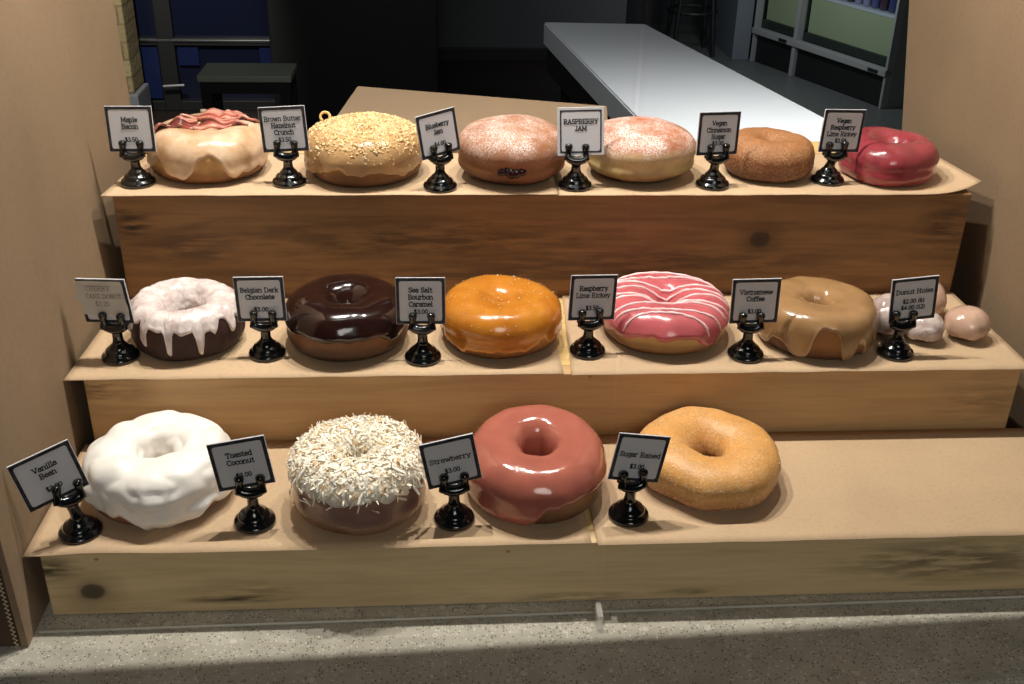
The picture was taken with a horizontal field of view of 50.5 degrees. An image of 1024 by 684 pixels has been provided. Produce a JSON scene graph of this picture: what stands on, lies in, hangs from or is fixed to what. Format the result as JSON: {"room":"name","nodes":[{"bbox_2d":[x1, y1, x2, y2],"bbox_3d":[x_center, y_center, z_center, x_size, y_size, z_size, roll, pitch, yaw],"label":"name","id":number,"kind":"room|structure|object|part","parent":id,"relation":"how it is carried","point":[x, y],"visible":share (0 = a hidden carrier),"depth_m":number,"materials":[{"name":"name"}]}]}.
{"room":"food shop","nodes":[
{"label":"food shop","id":0,"kind":"room"},
{"bbox_2d":[113,0,152,115],"bbox_3d":[-2.026,-2.005,4.588,0.665,2.200,0.220,-1,28,-4],"label":"stone pillar","id":1,"kind":"structure","parent":0,"point":[139,92],"depth_m":4.94,"materials":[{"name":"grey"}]},
{"bbox_2d":[0,589,1023,683],"bbox_3d":[0.027,0.070,0.889,1.500,0.035,0.696,-1,28,-4],"label":"countertop","id":2,"kind":"structure","parent":0,"point":[981,641],"depth_m":0.64,"materials":[{"name":"stone"}]},
{"bbox_2d":[0,0,135,646],"bbox_3d":[-0.419,-0.216,0.677,0.259,0.649,0.464,-1,28,-4],"label":"panel","id":3,"kind":"object","parent":2,"relation":"on","point":[61,61],"visible":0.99,"depth_m":0.70,"materials":[{"name":"beige"}]},
{"bbox_2d":[39,611,593,633],"bbox_3d":[-0.108,-0.101,0.505,0.331,0.620,0.016,-1,28,-4],"label":"sneeze guard","id":4,"kind":"object","parent":2,"relation":"on","point":[567,612],"visible":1,"depth_m":0.65,"materials":[{"name":"clear glass"}]},
{"bbox_2d":[40,141,1023,614],"bbox_3d":[0.052,-0.005,0.800,0.680,0.179,0.372,-1,28,-4],"label":"stand","id":5,"kind":"object","parent":2,"relation":"on","point":[865,242],"visible":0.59,"depth_m":0.76,"materials":[{"name":"brown wood"}]},
{"bbox_2d":[23,438,591,556],"bbox_3d":[-0.122,0.095,0.695,0.333,0.002,0.119,-1,28,-4],"label":"paper sheet","id":6,"kind":"object","parent":5,"relation":"on","point":[214,531],"visible":0.35,"depth_m":0.66,"materials":[{"name":"paper"}]},
{"bbox_2d":[50,478,102,544],"bbox_3d":[-0.258,0.098,0.643,0.025,0.038,0.025,-1,28,-4],"label":"card holder","id":7,"kind":"object","parent":6,"relation":"on","point":[80,528],"visible":1,"depth_m":0.64,"materials":[{"name":"black"}]},
{"bbox_2d":[6,439,88,512],"bbox_3d":[-0.268,0.077,0.628,0.041,0.039,0.005,-17,33,-31],"label":"price card","id":8,"kind":"object","parent":7,"relation":"on","point":[33,476],"visible":1,"depth_m":0.63,"materials":[{"name":"grey"}]},
{"bbox_3d":[-0.260,0.099,0.643,0.011,0.015,0.009,-1,28,-4],"label":"stem","id":9,"kind":"part","parent":7,"relation":"part of","materials":[{"name":"black"}]},
{"bbox_2d":[82,410,231,529],"bbox_3d":[-0.220,0.077,0.680,0.092,0.040,0.090,11,29,19],"label":"donut","id":10,"kind":"object","parent":6,"relation":"on","point":[149,471],"visible":0.91,"depth_m":0.65,"materials":[{"name":"food"}]},
{"bbox_2d":[234,474,275,533],"bbox_3d":[-0.157,0.094,0.656,0.025,0.037,0.025,-1,28,-4],"label":"card holder","id":11,"kind":"object","parent":6,"relation":"on","point":[254,518],"visible":1,"depth_m":0.65,"materials":[{"name":"black"}]},
{"bbox_2d":[206,435,275,491],"bbox_3d":[-0.161,0.072,0.644,0.038,0.037,0.003,-3,28,-8],"label":"price card","id":12,"kind":"object","parent":11,"relation":"attached to","point":[248,457],"visible":1,"depth_m":0.64,"materials":[{"name":"grey"}]},
{"bbox_3d":[-0.157,0.095,0.656,0.009,0.013,0.009,-7,29,-15],"label":"stem","id":13,"kind":"part","parent":11,"relation":"part of","materials":[{"name":"black"}]},
{"bbox_2d":[285,413,425,535],"bbox_3d":[-0.094,0.080,0.673,0.090,0.048,0.089,17,32,27],"label":"donut","id":14,"kind":"object","parent":6,"relation":"on","point":[361,475],"visible":0.99,"depth_m":0.65,"materials":[{"name":"food"}]},
{"bbox_2d":[434,472,474,531],"bbox_3d":[-0.035,0.094,0.662,0.025,0.036,0.025,-1,28,-4],"label":"card holder","id":15,"kind":"object","parent":6,"relation":"on","point":[453,516],"visible":1,"depth_m":0.66,"materials":[{"name":"black"}]},
{"bbox_2d":[418,433,481,489],"bbox_3d":[-0.037,0.072,0.651,0.038,0.038,0.002,-3,28,-9],"label":"price card","id":16,"kind":"object","parent":15,"relation":"on","point":[452,456],"visible":1,"depth_m":0.65,"materials":[{"name":"grey"}]},
{"bbox_3d":[-0.035,0.094,0.663,0.009,0.012,0.009,-1,28,-4],"label":"stem","id":17,"kind":"part","parent":15,"relation":"part of","materials":[{"name":"black"}]},
{"bbox_2d":[468,404,606,524],"bbox_3d":[0.015,0.076,0.690,0.091,0.044,0.091,-1,28,-4],"label":"donut","id":18,"kind":"object","parent":6,"relation":"on","point":[539,463],"visible":0.98,"depth_m":0.67,"materials":[{"name":"food"}]},
{"bbox_2d":[63,298,563,380],"bbox_3d":[-0.133,-0.005,0.776,0.330,0.001,0.122,-1,28,-4],"label":"paper sheet","id":19,"kind":"object","parent":5,"relation":"on","point":[235,362],"visible":0.43,"depth_m":0.74,"materials":[{"name":"paper"}]},
{"bbox_2d":[98,312,139,365],"bbox_3d":[-0.266,-0.005,0.732,0.025,0.036,0.025,-1,28,-4],"label":"card holder","id":20,"kind":"object","parent":19,"relation":"on","point":[119,352],"visible":1,"depth_m":0.73,"materials":[{"name":"black"}]},
{"bbox_2d":[73,278,134,322],"bbox_3d":[-0.271,-0.027,0.718,0.038,0.035,0.007,4,28,5],"label":"price card","id":21,"kind":"object","parent":20,"relation":"attached to","point":[95,295],"visible":1,"depth_m":0.72,"materials":[{"name":"grey"}]},
{"bbox_3d":[-0.266,-0.005,0.732,0.009,0.012,0.009,-19,34,-33],"label":"stem","id":22,"kind":"part","parent":20,"relation":"part of","materials":[{"name":"black"}]},
{"bbox_2d":[128,277,244,360],"bbox_3d":[-0.227,-0.017,0.756,0.080,0.035,0.079,-1,28,-4],"label":"donut","id":23,"kind":"object","parent":19,"relation":"on","point":[183,318],"visible":0.97,"depth_m":0.73,"materials":[{"name":"white food"}]},
{"bbox_2d":[249,310,285,362],"bbox_3d":[-0.168,-0.007,0.740,0.025,0.035,0.025,-1,28,-4],"label":"card holder","id":24,"kind":"object","parent":19,"relation":"on","point":[266,349],"visible":1,"depth_m":0.74,"materials":[{"name":"black"}]},
{"bbox_2d":[233,276,286,321],"bbox_3d":[-0.169,-0.029,0.729,0.034,0.033,0.002,0,28,-2],"label":"price card","id":25,"kind":"object","parent":24,"relation":"on","point":[262,294],"visible":1,"depth_m":0.73,"materials":[{"name":"grey"}]},
{"bbox_3d":[-0.168,-0.006,0.741,0.009,0.011,0.009,-19,34,-34],"label":"stem","id":26,"kind":"part","parent":24,"relation":"part of","materials":[{"name":"black"}]},
{"bbox_2d":[285,273,407,361],"bbox_3d":[-0.115,-0.019,0.761,0.089,0.038,0.089,-1,28,-4],"label":"donut","id":27,"kind":"object","parent":19,"relation":"on","point":[348,317],"visible":0.95,"depth_m":0.73,"materials":[{"name":"food"}]},
{"bbox_2d":[404,312,440,366],"bbox_3d":[-0.061,-0.004,0.739,0.025,0.036,0.025,-1,28,-4],"label":"card holder","id":28,"kind":"object","parent":19,"relation":"on","point":[422,353],"visible":1,"depth_m":0.74,"materials":[{"name":"black"}]},
{"bbox_2d":[395,277,445,323],"bbox_3d":[-0.061,-0.028,0.730,0.034,0.033,0.005,0,28,-2],"label":"price card","id":29,"kind":"object","parent":28,"relation":"on","point":[421,296],"visible":1,"depth_m":0.73,"materials":[{"name":"grey"}]},
{"bbox_3d":[-0.061,-0.004,0.740,0.009,0.011,0.009,-1,28,-4],"label":"stem","id":30,"kind":"part","parent":28,"relation":"part of","materials":[{"name":"black"}]},
{"bbox_2d":[440,274,561,358],"bbox_3d":[-0.008,-0.019,0.769,0.087,0.036,0.087,4,28,5],"label":"donut","id":31,"kind":"object","parent":19,"relation":"on","point":[493,316],"visible":0.98,"depth_m":0.74,"materials":[{"name":"food"}]},
{"bbox_2d":[100,153,557,196],"bbox_3d":[-0.134,-0.130,0.834,0.332,0.001,0.098,-1,28,-4],"label":"paper sheet","id":32,"kind":"object","parent":5,"relation":"on","point":[259,183],"visible":0.49,"depth_m":0.81,"materials":[{"name":"paper"}]},
{"bbox_2d":[118,140,155,188],"bbox_3d":[-0.276,-0.132,0.795,0.025,0.034,0.025,-1,28,-4],"label":"card holder","id":33,"kind":"object","parent":32,"relation":"on","point":[137,177],"visible":1,"depth_m":0.79,"materials":[{"name":"black"}]},
{"bbox_2d":[104,106,156,151],"bbox_3d":[-0.276,-0.154,0.784,0.034,0.034,0.004,0,28,-2],"label":"price card","id":34,"kind":"object","parent":33,"relation":"on","point":[130,124],"visible":1,"depth_m":0.78,"materials":[{"name":"grey"}]},
{"bbox_3d":[-0.276,-0.131,0.795,0.009,0.011,0.010,-1,28,-4],"label":"stem","id":35,"kind":"part","parent":33,"relation":"part of","materials":[{"name":"black"}]},
{"bbox_2d":[146,108,267,183],"bbox_3d":[-0.231,-0.151,0.825,0.091,0.041,0.090,-1,28,-4],"label":"donut","id":36,"kind":"object","parent":32,"relation":"on","point":[214,145],"visible":0.95,"depth_m":0.80,"materials":[{"name":"beige food"}]},
{"bbox_2d":[272,140,306,188],"bbox_3d":[-0.166,-0.134,0.802,0.025,0.034,0.025,-1,28,-4],"label":"card holder","id":37,"kind":"object","parent":32,"relation":"on","point":[288,177],"visible":1,"depth_m":0.80,"materials":[{"name":"black"}]},
{"bbox_2d":[258,105,309,152],"bbox_3d":[-0.166,-0.155,0.791,0.036,0.035,0.004,0,28,-2],"label":"price card","id":38,"kind":"object","parent":37,"relation":"on","point":[285,124],"visible":1,"depth_m":0.79,"materials":[{"name":"grey"}]},
{"bbox_3d":[-0.166,-0.133,0.802,0.009,0.011,0.010,-1,28,-4],"label":"stem","id":39,"kind":"part","parent":37,"relation":"part of","materials":[{"name":"black"}]},
{"bbox_2d":[304,111,421,186],"bbox_3d":[-0.113,-0.149,0.825,0.092,0.042,0.092,-1,28,-4],"label":"donut","id":40,"kind":"object","parent":32,"relation":"on","point":[358,149],"visible":0.98,"depth_m":0.80,"materials":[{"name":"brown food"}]},
{"bbox_2d":[423,142,456,192],"bbox_3d":[-0.053,-0.130,0.800,0.025,0.034,0.025,-1,28,-4],"label":"card holder","id":41,"kind":"object","parent":32,"relation":"on","point":[440,181],"visible":1,"depth_m":0.80,"materials":[{"name":"black"}]},
{"bbox_2d":[414,106,460,160],"bbox_3d":[-0.054,-0.152,0.791,0.036,0.035,0.005,-17,33,-30],"label":"price card","id":42,"kind":"object","parent":41,"relation":"on","point":[438,128],"visible":1,"depth_m":0.79,"materials":[{"name":"grey"}]},
{"bbox_3d":[-0.053,-0.129,0.801,0.009,0.010,0.009,-1,28,-4],"label":"stem","id":43,"kind":"part","parent":41,"relation":"part of","materials":[{"name":"black"}]},
{"bbox_2d":[458,114,564,184],"bbox_3d":[0.000,-0.147,0.826,0.084,0.042,0.085,-1,28,-4],"label":"donut","id":44,"kind":"object","parent":32,"relation":"on","point":[515,149],"visible":0.96,"depth_m":0.80,"materials":[{"name":"pink food"}]},
{"bbox_2d":[337,86,607,152],"bbox_3d":[-0.038,-0.202,0.973,0.258,0.003,0.201,-1,28,-4],"label":"cardboard sheet","id":45,"kind":"object","parent":5,"relation":"on","point":[406,104],"visible":0.45,"depth_m":1.00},
{"bbox_2d":[555,153,981,195],"bbox_3d":[0.195,-0.135,0.853,0.328,0.005,0.100,-1,28,-4],"label":"paper sheet","id":46,"kind":"object","parent":5,"relation":"on","point":[948,178],"visible":0.44,"depth_m":0.83,"materials":[{"name":"paper"}]},
{"bbox_2d":[558,143,591,191],"bbox_3d":[0.048,-0.132,0.808,0.025,0.035,0.025,-1,28,-4],"label":"card holder","id":47,"kind":"object","parent":46,"relation":"on","point":[574,180],"visible":1,"depth_m":0.81,"materials":[{"name":"black"}]},
{"bbox_3d":[0.048,-0.131,0.807,0.009,0.013,0.011,-1,28,-4],"label":"stem","id":48,"kind":"part","parent":47,"relation":"part of","materials":[{"name":"black"}]},
{"bbox_2d":[557,106,603,155],"bbox_3d":[0.051,-0.155,0.797,0.036,0.036,0.007,0,28,-2],"label":"price card","id":49,"kind":"object","parent":47,"relation":"on","point":[577,126],"visible":1,"depth_m":0.80,"materials":[{"name":"grey"}]},
{"bbox_2d":[587,116,695,181],"bbox_3d":[0.099,-0.149,0.837,0.085,0.040,0.084,-1,28,-4],"label":"donut","id":50,"kind":"object","parent":46,"relation":"on","point":[636,148],"visible":0.93,"depth_m":0.81,"materials":[{"name":"food"}]},
{"bbox_2d":[695,143,729,190],"bbox_3d":[0.152,-0.134,0.817,0.025,0.034,0.025,-1,28,-4],"label":"card holder","id":51,"kind":"object","parent":46,"relation":"on","point":[712,179],"visible":1,"depth_m":0.81,"materials":[{"name":"black"}]},
{"bbox_3d":[0.152,-0.133,0.816,0.009,0.011,0.010,-8,29,-16],"label":"stem","id":52,"kind":"part","parent":51,"relation":"part of","materials":[{"name":"black"}]},
{"bbox_2d":[695,111,740,155],"bbox_3d":[0.153,-0.155,0.806,0.034,0.033,0.004,-6,29,-14],"label":"price card","id":53,"kind":"object","parent":51,"relation":"on","point":[717,129],"visible":1,"depth_m":0.80,"materials":[{"name":"grey"}]},
{"bbox_2d":[723,127,814,182],"bbox_3d":[0.199,-0.147,0.847,0.070,0.031,0.072,-1,28,-4],"label":"donut","id":54,"kind":"object","parent":46,"relation":"on","point":[764,154],"visible":0.94,"depth_m":0.82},
{"bbox_2d":[810,141,848,186],"bbox_3d":[0.244,-0.139,0.831,0.025,0.034,0.025,-1,28,-4],"label":"card holder","id":55,"kind":"object","parent":46,"relation":"on","point":[828,175],"visible":1,"depth_m":0.83,"materials":[{"name":"black"}]},
{"bbox_3d":[0.244,-0.138,0.829,0.009,0.013,0.012,-1,28,-4],"label":"stem","id":56,"kind":"part","parent":55,"relation":"part of","materials":[{"name":"black"}]},
{"bbox_2d":[817,109,866,151],"bbox_3d":[0.248,-0.159,0.817,0.035,0.034,0.002,-4,28,-11],"label":"price card","id":57,"kind":"object","parent":55,"relation":"on","point":[839,125],"visible":1,"depth_m":0.82,"materials":[{"name":"grey"}]},
{"bbox_2d":[838,126,939,186],"bbox_3d":[0.294,-0.146,0.848,0.073,0.032,0.075,-1,28,-4],"label":"donut","id":58,"kind":"object","parent":46,"relation":"on","point":[885,156],"visible":0.94,"depth_m":0.82,"materials":[{"name":"food"}]},
{"bbox_2d":[562,292,1023,374],"bbox_3d":[0.197,-0.009,0.797,0.322,0.001,0.124,-1,28,-4],"label":"paper sheet","id":59,"kind":"object","parent":5,"relation":"on","point":[990,352],"visible":0.47,"depth_m":0.76,"materials":[{"name":"paper"}]},
{"bbox_2d":[569,308,605,359],"bbox_3d":[0.053,-0.009,0.753,0.025,0.035,0.025,-1,28,-4],"label":"card holder","id":60,"kind":"object","parent":59,"relation":"on","point":[586,347],"visible":1,"depth_m":0.75,"materials":[{"name":"black"}]},
{"bbox_3d":[0.053,-0.008,0.752,0.009,0.012,0.010,-1,28,-4],"label":"stem","id":61,"kind":"part","parent":60,"relation":"part of","materials":[{"name":"black"}]},
{"bbox_2d":[567,274,617,320],"bbox_3d":[0.055,-0.030,0.742,0.035,0.034,0.005,-5,28,-12],"label":"price card","id":62,"kind":"object","parent":60,"relation":"on","point":[589,293],"visible":1,"depth_m":0.74,"materials":[{"name":"grey"}]},
{"bbox_2d":[603,271,729,354],"bbox_3d":[0.109,-0.023,0.783,0.095,0.034,0.096,2,28,2],"label":"donut","id":63,"kind":"object","parent":59,"relation":"on","point":[662,313],"visible":0.94,"depth_m":0.75,"materials":[{"name":"pink food"}]},
{"bbox_2d":[727,312,765,363],"bbox_3d":[0.164,-0.006,0.752,0.025,0.035,0.025,-1,28,-4],"label":"card holder","id":64,"kind":"object","parent":59,"relation":"on","point":[745,350],"visible":1,"depth_m":0.75,"materials":[{"name":"black"}]},
{"bbox_3d":[0.164,-0.005,0.752,0.009,0.011,0.009,-1,28,-4],"label":"stem","id":65,"kind":"part","parent":64,"relation":"part of","materials":[{"name":"black"}]},
{"bbox_2d":[729,278,781,323],"bbox_3d":[0.166,-0.028,0.741,0.034,0.033,0.003,-1,28,-4],"label":"price card","id":66,"kind":"object","parent":64,"relation":"on","point":[751,297],"visible":1,"depth_m":0.74,"materials":[{"name":"grey"}]},
{"bbox_2d":[758,276,878,360],"bbox_3d":[0.218,-0.018,0.777,0.085,0.035,0.086,-1,28,-4],"label":"donut","id":67,"kind":"object","parent":59,"relation":"on","point":[818,317],"visible":0.93,"depth_m":0.75,"materials":[{"name":"food"}]},
{"bbox_2d":[873,293,893,334],"bbox_3d":[0.275,-0.020,0.789,0.034,0.030,0.034,-6,29,-14],"label":"donut hole","id":68,"kind":"object","parent":59,"relation":"on","point":[882,302],"visible":0.3,"depth_m":0.78,"materials":[{"name":"white food"}]},
{"bbox_2d":[876,310,918,361],"bbox_3d":[0.271,-0.007,0.759,0.025,0.035,0.025,-1,28,-4],"label":"card holder","id":69,"kind":"object","parent":59,"relation":"on","point":[896,349],"visible":1,"depth_m":0.76,"materials":[{"name":"black"}]},
{"bbox_3d":[0.271,-0.007,0.759,0.009,0.011,0.009,-1,28,-4],"label":"stem","id":70,"kind":"part","parent":69,"relation":"part of","materials":[{"name":"black"}]},
{"bbox_2d":[888,275,939,321],"bbox_3d":[0.277,-0.030,0.748,0.036,0.035,0.002,-2,28,-6],"label":"price card","id":71,"kind":"object","parent":69,"relation":"on","point":[919,294],"visible":1,"depth_m":0.75,"materials":[{"name":"grey"}]},
{"bbox_2d":[905,312,944,342],"bbox_3d":[0.297,-0.011,0.782,0.028,0.022,0.027,-6,29,-14],"label":"donut hole","id":72,"kind":"object","parent":59,"relation":"on","point":[927,330],"visible":0.58,"depth_m":0.77,"materials":[{"name":"white food"}]},
{"bbox_2d":[935,283,946,314],"bbox_3d":[0.310,-0.034,0.817,0.034,0.029,0.034,-6,29,-14],"label":"donut hole","id":73,"kind":"object","parent":59,"relation":"on","point":[941,302],"visible":0.22,"depth_m":0.81,"materials":[{"name":"food"}]},
{"bbox_2d":[944,305,990,340],"bbox_3d":[0.330,-0.014,0.787,0.032,0.023,0.032,-6,29,-14],"label":"donut hole","id":74,"kind":"object","parent":59,"relation":"on","point":[964,322],"visible":1,"depth_m":0.78,"materials":[{"name":"food"}]},
{"bbox_2d":[590,428,1023,545],"bbox_3d":[0.224,0.092,0.716,0.354,0.001,0.121,-1,28,-4],"label":"paper sheet","id":75,"kind":"object","parent":5,"relation":"on","point":[927,483],"visible":0.7,"depth_m":0.70,"materials":[{"name":"paper"}]},
{"bbox_2d":[608,468,648,527],"bbox_3d":[0.073,0.092,0.669,0.025,0.036,0.025,-1,28,-4],"label":"card holder","id":76,"kind":"object","parent":75,"relation":"on","point":[629,512],"visible":1,"depth_m":0.67,"materials":[{"name":"black"}]},
{"bbox_3d":[0.073,0.093,0.669,0.009,0.013,0.009,-1,28,-4],"label":"stem","id":77,"kind":"part","parent":76,"relation":"part of","materials":[{"name":"black"}]},
{"bbox_2d":[607,432,670,482],"bbox_3d":[0.077,0.070,0.658,0.038,0.038,0.003,-4,28,-10],"label":"price card","id":78,"kind":"object","parent":76,"relation":"on","point":[633,452],"visible":1,"depth_m":0.66,"materials":[{"name":"grey"}]},
{"bbox_2d":[640,406,781,510],"bbox_3d":[0.128,0.075,0.710,0.095,0.031,0.091,20,33,31],"label":"donut","id":79,"kind":"object","parent":75,"relation":"on","point":[716,459],"visible":0.91,"depth_m":0.69,"materials":[{"name":"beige food"}]},
{"bbox_2d":[600,595,1023,612],"bbox_3d":[0.427,-0.111,0.545,0.742,0.620,0.016,-1,28,-4],"label":"sneeze guard","id":80,"kind":"object","parent":2,"relation":"on","point":[1013,596],"visible":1,"depth_m":0.68,"materials":[{"name":"clear glass"}]},
{"bbox_2d":[902,0,1023,427],"bbox_3d":[0.373,-0.298,0.867,0.005,0.649,0.477,-1,28,-4],"label":"panel","id":81,"kind":"object","parent":2,"relation":"on","point":[964,84],"visible":0.44,"depth_m":0.86,"materials":[{"name":"wood"}]},
{"bbox_2d":[152,24,902,130],"bbox_3d":[0.273,-0.715,4.707,9.000,0.100,6.500,-1,28,-4],"label":"floor","id":82,"kind":"structure","parent":0,"point":[527,80],"depth_m":5.92,"materials":[{"name":"black"}]},
{"bbox_2d":[133,0,274,110],"bbox_3d":[-1.443,-2.130,4.796,0.820,2.250,0.128,-1,28,-4],"label":"window","id":83,"kind":"structure","parent":82,"relation":"on","point":[177,39],"depth_m":5.17,"materials":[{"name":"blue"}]},
{"bbox_3d":[-1.467,-1.299,5.242,0.650,0.245,0.015,-1,28,-4],"label":"panel","id":84,"kind":"part","parent":83,"relation":"part of","materials":[{"name":"blue"}]},
{"bbox_2d":[197,63,297,110],"bbox_3d":[-1.036,-0.867,4.349,0.356,0.450,0.210,-1,28,-4],"label":"bench","id":85,"kind":"object","parent":82,"relation":"on","point":[215,79],"visible":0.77,"depth_m":4.19,"materials":[{"name":"grey"}]},
{"bbox_3d":[-1.182,-0.797,4.286,0.040,0.379,0.040,-1,28,-4],"label":"leg","id":86,"kind":"part","parent":85,"relation":"part of","materials":[{"name":"black"}]},
{"bbox_3d":[-1.192,-0.871,4.427,0.040,0.379,0.040,-1,28,-4],"label":"leg","id":87,"kind":"part","parent":85,"relation":"part of","materials":[{"name":"black"}]},
{"bbox_3d":[-0.883,-0.800,4.305,0.040,0.379,0.040,-1,28,-4],"label":"leg","id":88,"kind":"part","parent":85,"relation":"part of","materials":[{"name":"black"}]},
{"bbox_3d":[-0.892,-0.875,4.446,0.040,0.379,0.040,-1,28,-4],"label":"leg","id":89,"kind":"part","parent":85,"relation":"part of","materials":[{"name":"black"}]},
{"bbox_2d":[266,0,438,121],"bbox_3d":[-0.733,-2.187,4.934,0.775,2.250,0.600,-1,28,-4],"label":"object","id":90,"kind":"object","parent":82,"relation":"on","point":[337,47],"visible":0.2,"depth_m":5.03,"materials":[{"name":"black"}]},
{"bbox_2d":[544,22,822,140],"bbox_3d":[0.580,-0.274,2.972,0.586,0.750,2.169,-4,28,-9],"label":"countertop","id":91,"kind":"structure","parent":82,"relation":"on","point":[626,69],"depth_m":3.07,"materials":[{"name":"stone"}]},
{"bbox_3d":[0.193,-0.621,3.787,0.060,0.589,0.060,-1,28,-4],"label":"leg","id":92,"kind":"part","parent":91,"relation":"part of","materials":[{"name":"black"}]},
{"bbox_3d":[0.573,-0.501,2.852,0.541,0.084,2.088,-4,28,-10],"label":"frame rail","id":93,"kind":"part","parent":91,"relation":"part of","materials":[{"name":"black"}]},
{"bbox_2d":[665,0,717,56],"bbox_3d":[1.086,-2.105,6.466,0.370,0.751,0.370,-1,28,-4],"label":"bar stool","id":94,"kind":"object","parent":82,"relation":"on","point":[670,9],"visible":0.96,"depth_m":6.50,"materials":[{"name":"black"}]},
{"bbox_3d":[0.984,-2.127,6.555,0.096,0.703,0.026,23,35,35],"label":"leg","id":95,"kind":"part","parent":94,"relation":"part of","materials":[{"name":"black"}]},
{"bbox_3d":[0.996,-2.038,6.387,0.026,0.703,0.096,23,35,35],"label":"leg","id":96,"kind":"part","parent":94,"relation":"part of","materials":[{"name":"black"}]},
{"bbox_3d":[1.175,-2.129,6.568,0.026,0.703,0.096,23,35,35],"label":"leg","id":97,"kind":"part","parent":94,"relation":"part of","materials":[{"name":"black"}]},
{"bbox_3d":[1.186,-2.040,6.399,0.096,0.703,0.026,23,35,35],"label":"leg","id":98,"kind":"part","parent":94,"relation":"part of","materials":[{"name":"black"}]},
{"bbox_2d":[715,0,754,59],"bbox_3d":[1.361,-2.530,6.317,0.100,1.650,0.500,-1,28,-4],"label":"tall cabinet","id":99,"kind":"object","parent":82,"relation":"on","point":[734,18],"visible":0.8,"depth_m":6.46,"materials":[{"name":"grey"}]},
{"bbox_2d":[750,0,908,108],"bbox_3d":[1.937,-2.064,5.833,0.636,1.300,1.111,-12,30,-23],"label":"window","id":100,"kind":"structure","parent":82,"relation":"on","point":[857,51],"depth_m":5.82,"materials":[{"name":"black"}]},
{"bbox_3d":[1.451,-2.248,6.162,0.050,1.300,0.012,-12,30,-23],"label":"post","id":101,"kind":"part","parent":100,"relation":"part of","materials":[{"name":"grey"}]},
{"bbox_3d":[1.575,-1.804,6.241,0.070,0.043,0.335,-12,30,-23],"label":"sill","id":102,"kind":"part","parent":100,"relation":"part of","materials":[{"name":"black"}]},
{"bbox_3d":[1.573,-1.904,6.185,0.020,0.185,0.335,-12,30,-23],"label":"green panel","id":103,"kind":"part","parent":100,"relation":"part of","materials":[{"name":"green"}]},
{"bbox_3d":[1.610,-2.090,5.869,0.050,1.300,0.028,-12,30,-23],"label":"post","id":104,"kind":"part","parent":100,"relation":"part of","materials":[{"name":"grey"}]},
{"bbox_3d":[1.899,-1.557,6.087,0.496,0.165,1.073,-12,30,-23],"label":"kick panel","id":105,"kind":"part","parent":100,"relation":"part of","materials":[{"name":"black"}]},
{"bbox_3d":[1.669,-1.598,5.940,0.050,0.034,1.111,-12,30,-23],"label":"rail","id":106,"kind":"part","parent":100,"relation":"part of","materials":[{"name":"grey"}]},
{"bbox_3d":[1.813,-1.566,5.800,0.070,0.043,0.694,-12,30,-23],"label":"sill","id":107,"kind":"part","parent":100,"relation":"part of","materials":[{"name":"black"}]},
{"bbox_3d":[1.811,-1.666,5.745,0.020,0.185,0.694,-12,30,-23],"label":"green panel","id":108,"kind":"part","parent":100,"relation":"part of","materials":[{"name":"green"}]},
{"bbox_2d":[855,0,862,3],"bbox_3d":[1.845,-1.878,5.718,0.050,0.185,0.050,-1,28,-4],"label":"drink bottle","id":109,"kind":"object","parent":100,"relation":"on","point":[856,1],"visible":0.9,"depth_m":5.74,"materials":[{"name":"blue"}]},
{"bbox_2d":[827,0,894,17],"bbox_3d":[1.936,-1.876,5.934,0.430,0.015,1.071,-12,30,-23],"label":"shelf","id":110,"kind":"object","parent":100,"relation":"attached to","point":[843,5],"depth_m":5.69,"materials":[{"name":"grey"}]},
{"bbox_2d":[863,0,871,5],"bbox_3d":[1.872,-1.851,5.668,0.050,0.185,0.050,-1,28,-4],"label":"drink bottle","id":111,"kind":"object","parent":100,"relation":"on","point":[865,2],"visible":0.92,"depth_m":5.69,"materials":[{"name":"blue"}]},
{"bbox_3d":[1.845,-1.391,5.557,0.005,0.016,0.070,-12,30,-23],"label":"door pull","id":112,"kind":"part","parent":100,"relation":"part of","materials":[{"name":"black"}]},
{"bbox_2d":[871,0,880,8],"bbox_3d":[1.899,-1.824,5.618,0.050,0.185,0.050,-1,28,-4],"label":"drink bottle","id":113,"kind":"object","parent":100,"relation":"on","point":[875,4],"visible":0.92,"depth_m":5.63,"materials":[{"name":"blue"}]},
{"bbox_2d":[880,0,889,10],"bbox_3d":[1.927,-1.797,5.568,0.050,0.185,0.050,-1,28,-4],"label":"drink bottle","id":114,"kind":"object","parent":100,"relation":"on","point":[884,5],"visible":0.96,"depth_m":5.58,"materials":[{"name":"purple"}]},
{"bbox_2d":[888,0,896,12],"bbox_3d":[1.954,-1.770,5.518,0.050,0.185,0.050,-1,28,-4],"label":"drink bottle","id":115,"kind":"object","parent":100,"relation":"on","point":[893,3],"visible":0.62,"depth_m":5.53,"materials":[{"name":"blue"}]},
{"bbox_3d":[1.923,-1.778,5.291,0.050,1.300,0.016,-12,30,-23],"label":"post","id":116,"kind":"part","parent":100,"relation":"part of","materials":[{"name":"grey"}]},
{"bbox_3d":[2.203,-1.835,5.412,0.568,1.300,0.018,-12,30,-23],"label":"panel","id":117,"kind":"part","parent":100,"relation":"part of","materials":[{"name":"grey"}]},
{"bbox_2d":[438,0,626,47],"bbox_3d":[0.109,-2.403,6.024,1.120,1.650,0.100,-1,28,-4],"label":"wall","id":118,"kind":"structure","parent":0,"point":[461,23],"depth_m":6.25,"materials":[{"name":"grey"}]},
{"bbox_2d":[438,47,547,60],"bbox_3d":[0.097,-1.677,6.335,1.120,0.075,0.023,-1,28,-4],"label":"baseboard","id":119,"kind":"structure","parent":118,"relation":"attached to","point":[444,53],"depth_m":6.31,"materials":[{"name":"black"}]},
{"bbox_2d":[625,0,811,25],"bbox_3d":[0.114,-3.332,6.712,9.000,2.650,0.100,-1,28,-4],"label":"wall","id":120,"kind":"structure","parent":0,"point":[652,12],"depth_m":7.31,"materials":[{"name":"black"}]}
]}

